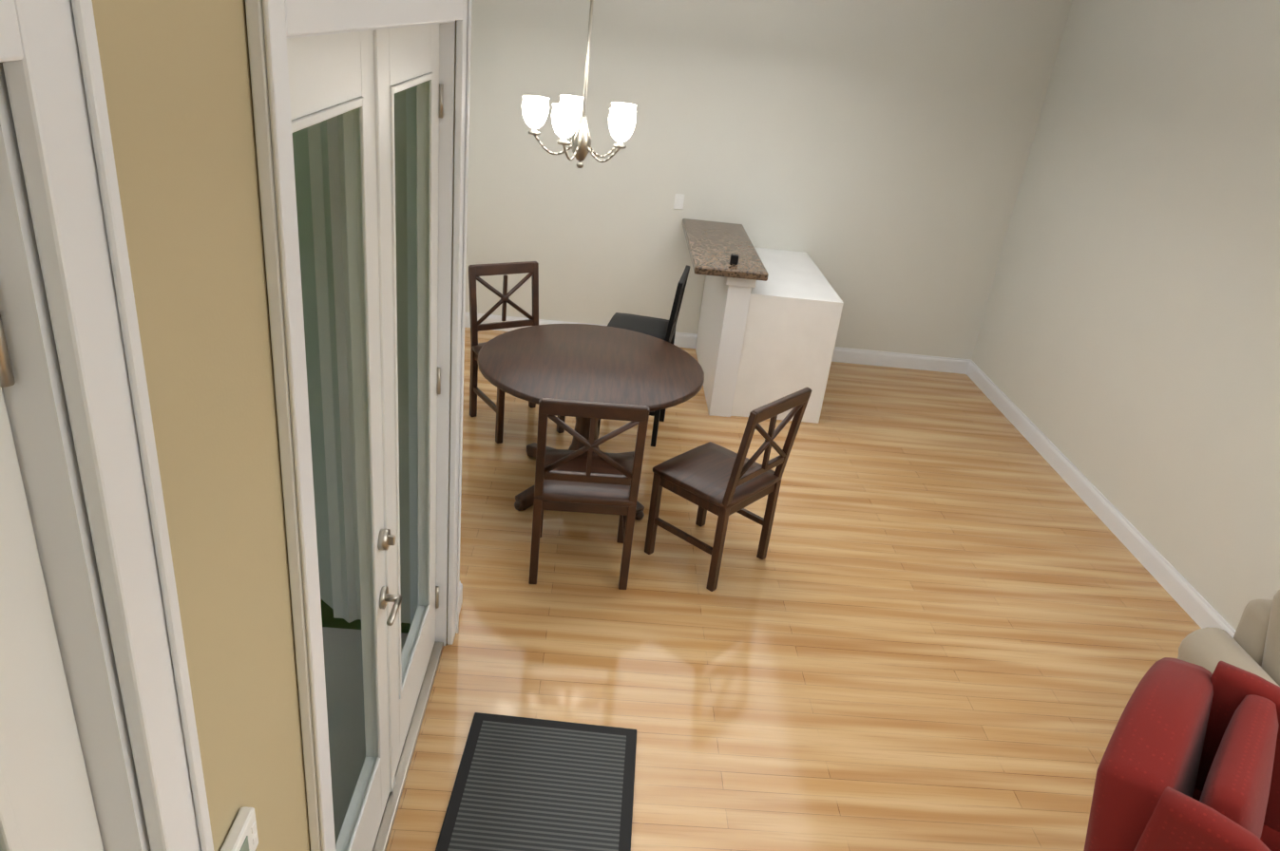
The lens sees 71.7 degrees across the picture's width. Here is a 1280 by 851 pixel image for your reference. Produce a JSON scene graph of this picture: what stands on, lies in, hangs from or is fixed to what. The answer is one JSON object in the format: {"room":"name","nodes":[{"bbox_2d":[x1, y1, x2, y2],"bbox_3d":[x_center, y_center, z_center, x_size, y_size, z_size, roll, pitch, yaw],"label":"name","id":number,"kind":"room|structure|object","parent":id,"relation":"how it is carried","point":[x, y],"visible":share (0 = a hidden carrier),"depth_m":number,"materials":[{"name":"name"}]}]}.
{"room":"dining room and living room","nodes":[
{"label":"dining room and living room","id":0,"kind":"room"},
{"bbox_2d":[91,0,1279,850],"bbox_3d":[2.279,-0.137,3.094,9.816,3.050,8.430,5,25,-3],"label":"wall","id":1,"kind":"structure","parent":0,"point":[1057,222],"depth_m":5.26,"materials":[{"name":"beige paint"}]},
{"bbox_2d":[0,0,214,850],"bbox_3d":[-0.690,1.044,0.537,0.182,2.483,1.676,5,25,-3],"label":"french door","id":2,"kind":"structure","parent":1,"relation":"in","point":[99,747],"depth_m":0.90,"materials":[{"name":"white wood"}]},
{"bbox_2d":[220,806,258,850],"bbox_3d":[-0.636,0.677,1.399,0.026,0.085,0.115,5,25,-3],"label":"thermostat","id":3,"kind":"object","parent":1,"relation":"attached to","point":[242,835],"visible":1,"depth_m":1.40,"materials":[{"name":"white plastic"}]},
{"bbox_2d":[245,0,472,850],"bbox_3d":[-0.723,0.127,2.468,0.182,2.483,1.741,5,25,-3],"label":"french door","id":4,"kind":"structure","parent":1,"relation":"in","point":[355,59],"depth_m":2.33,"materials":[{"name":"white wood"}]},
{"bbox_2d":[673,193,684,210],"bbox_3d":[0.298,-1.710,6.770,0.070,0.115,0.013,5,25,-3],"label":"light switch","id":5,"kind":"object","parent":1,"relation":"attached to","point":[678,200],"visible":1,"depth_m":6.77,"materials":[{"name":"white plastic"}]},
{"bbox_2d":[458,312,1235,638],"bbox_3d":[2.136,1.185,3.703,9.499,0.125,8.098,5,25,-3],"label":"baseboard","id":6,"kind":"structure","parent":1,"relation":"attached to","point":[1198,609],"depth_m":5.87,"materials":[{"name":"white wood"}]},
{"bbox_2d":[385,327,1201,850],"bbox_3d":[2.129,1.241,3.729,9.800,0.001,8.400,5,25,-3],"label":"floor","id":7,"kind":"structure","parent":0,"point":[948,613],"depth_m":4.03,"materials":[{"name":"brown wood"}]},
{"bbox_2d":[468,261,565,443],"bbox_3d":[-0.755,-0.461,5.477,0.470,0.976,0.524,-10,30,-32],"label":"dining chair","id":8,"kind":"object","parent":7,"relation":"on","point":[477,271],"visible":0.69,"depth_m":5.49,"materials":[{"name":"brown wood"}]},
{"bbox_2d":[435,712,636,850],"bbox_3d":[-0.343,1.399,2.776,0.620,0.011,1.300,6,25,-1],"label":"doormat","id":9,"kind":"object","parent":7,"relation":"on","point":[523,784],"visible":1,"depth_m":3.07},
{"bbox_2d":[528,398,649,590],"bbox_3d":[-0.249,0.237,4.123,0.470,0.976,0.524,4,25,-5],"label":"dining chair","id":10,"kind":"object","parent":7,"relation":"on","point":[589,477],"visible":1,"depth_m":3.94,"materials":[{"name":"brown wood"}]},
{"bbox_2d":[477,324,704,520],"bbox_3d":[-0.293,-0.001,4.869,1.200,0.760,1.200,5,25,-3],"label":"dining table","id":11,"kind":"object","parent":7,"relation":"on","point":[582,362],"visible":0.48,"depth_m":4.67,"materials":[{"name":"brown wood"}]},
{"bbox_2d":[597,265,689,446],"bbox_3d":[0.007,-0.460,5.550,0.445,1.071,0.430,9,25,6],"label":"dining chair","id":12,"kind":"object","parent":7,"relation":"on","point":[664,330],"visible":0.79,"depth_m":5.47,"materials":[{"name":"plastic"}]},
{"bbox_2d":[644,387,811,592],"bbox_3d":[0.404,0.231,4.296,0.524,0.976,0.470,26,31,35],"label":"dining chair","id":13,"kind":"object","parent":7,"relation":"on","point":[722,484],"visible":1,"depth_m":4.21,"materials":[{"name":"brown wood"}]},
{"bbox_2d":[681,218,843,423],"bbox_3d":[0.784,-0.785,6.451,1.010,1.050,1.396,5,25,-3],"label":"kitchen island","id":14,"kind":"object","parent":7,"relation":"on","point":[769,325],"depth_m":5.97,"materials":[{"name":"white wood"}]},
{"bbox_2d":[729,253,739,265],"bbox_3d":[0.607,-1.070,5.705,0.050,0.060,0.040,5,25,-3],"label":"dock","id":15,"kind":"object","parent":14,"relation":"on","point":[734,258],"visible":0.98,"depth_m":5.69,"materials":[{"name":"black plastic"}]},
{"bbox_3d":[2.756,2.127,1.996,2.960,0.010,2.390,5,25,-3],"label":"rug","id":16,"kind":"object","parent":7,"relation":"on","visible":0},
{"bbox_2d":[1083,657,1279,850],"bbox_3d":[1.573,1.275,2.282,0.875,1.017,0.792,25,31,34],"label":"wingback armchair","id":17,"kind":"object","parent":16,"relation":"on","point":[1190,761],"visible":1,"depth_m":2.16,"materials":[{"name":"red fabric"}]},
{"bbox_2d":[1177,590,1279,687],"bbox_3d":[2.958,1.155,3.006,1.908,0.919,0.943,5,25,-3],"label":"sofa","id":18,"kind":"object","parent":16,"relation":"on","point":[1252,646],"visible":0.33,"depth_m":3.18,"materials":[{"name":"beige fabric"}]},
{"label":"ceiling","id":19,"kind":"structure","parent":0,"visible":0},
{"bbox_2d":[521,0,636,168],"bbox_3d":[-0.260,-1.919,4.237,0.570,1.343,0.592,5,25,-3],"label":"dining chandelier","id":20,"kind":"object","parent":19,"relation":"hanging from","point":[568,117],"visible":1,"depth_m":4.34,"materials":[{"name":"white glass"}]},
{"label":"outside","id":21,"kind":"structure","parent":0,"visible":0},
{"bbox_2d":[322,627,407,843],"bbox_3d":[-2.348,2.596,0.864,2.798,0.870,6.700,5,25,-3],"label":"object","id":22,"kind":"object","parent":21,"point":[337,695],"depth_m":3.35,"materials":[{"name":"concrete"}]},
{"bbox_2d":[320,598,410,633],"bbox_3d":[-42.964,-0.510,-1.473,84.300,0.001,120.000,5,25,-3],"label":"lawn","id":23,"kind":"structure","parent":21,"point":[326,613],"depth_m":5.13,"materials":[{"name":"green plant"}]}
]}

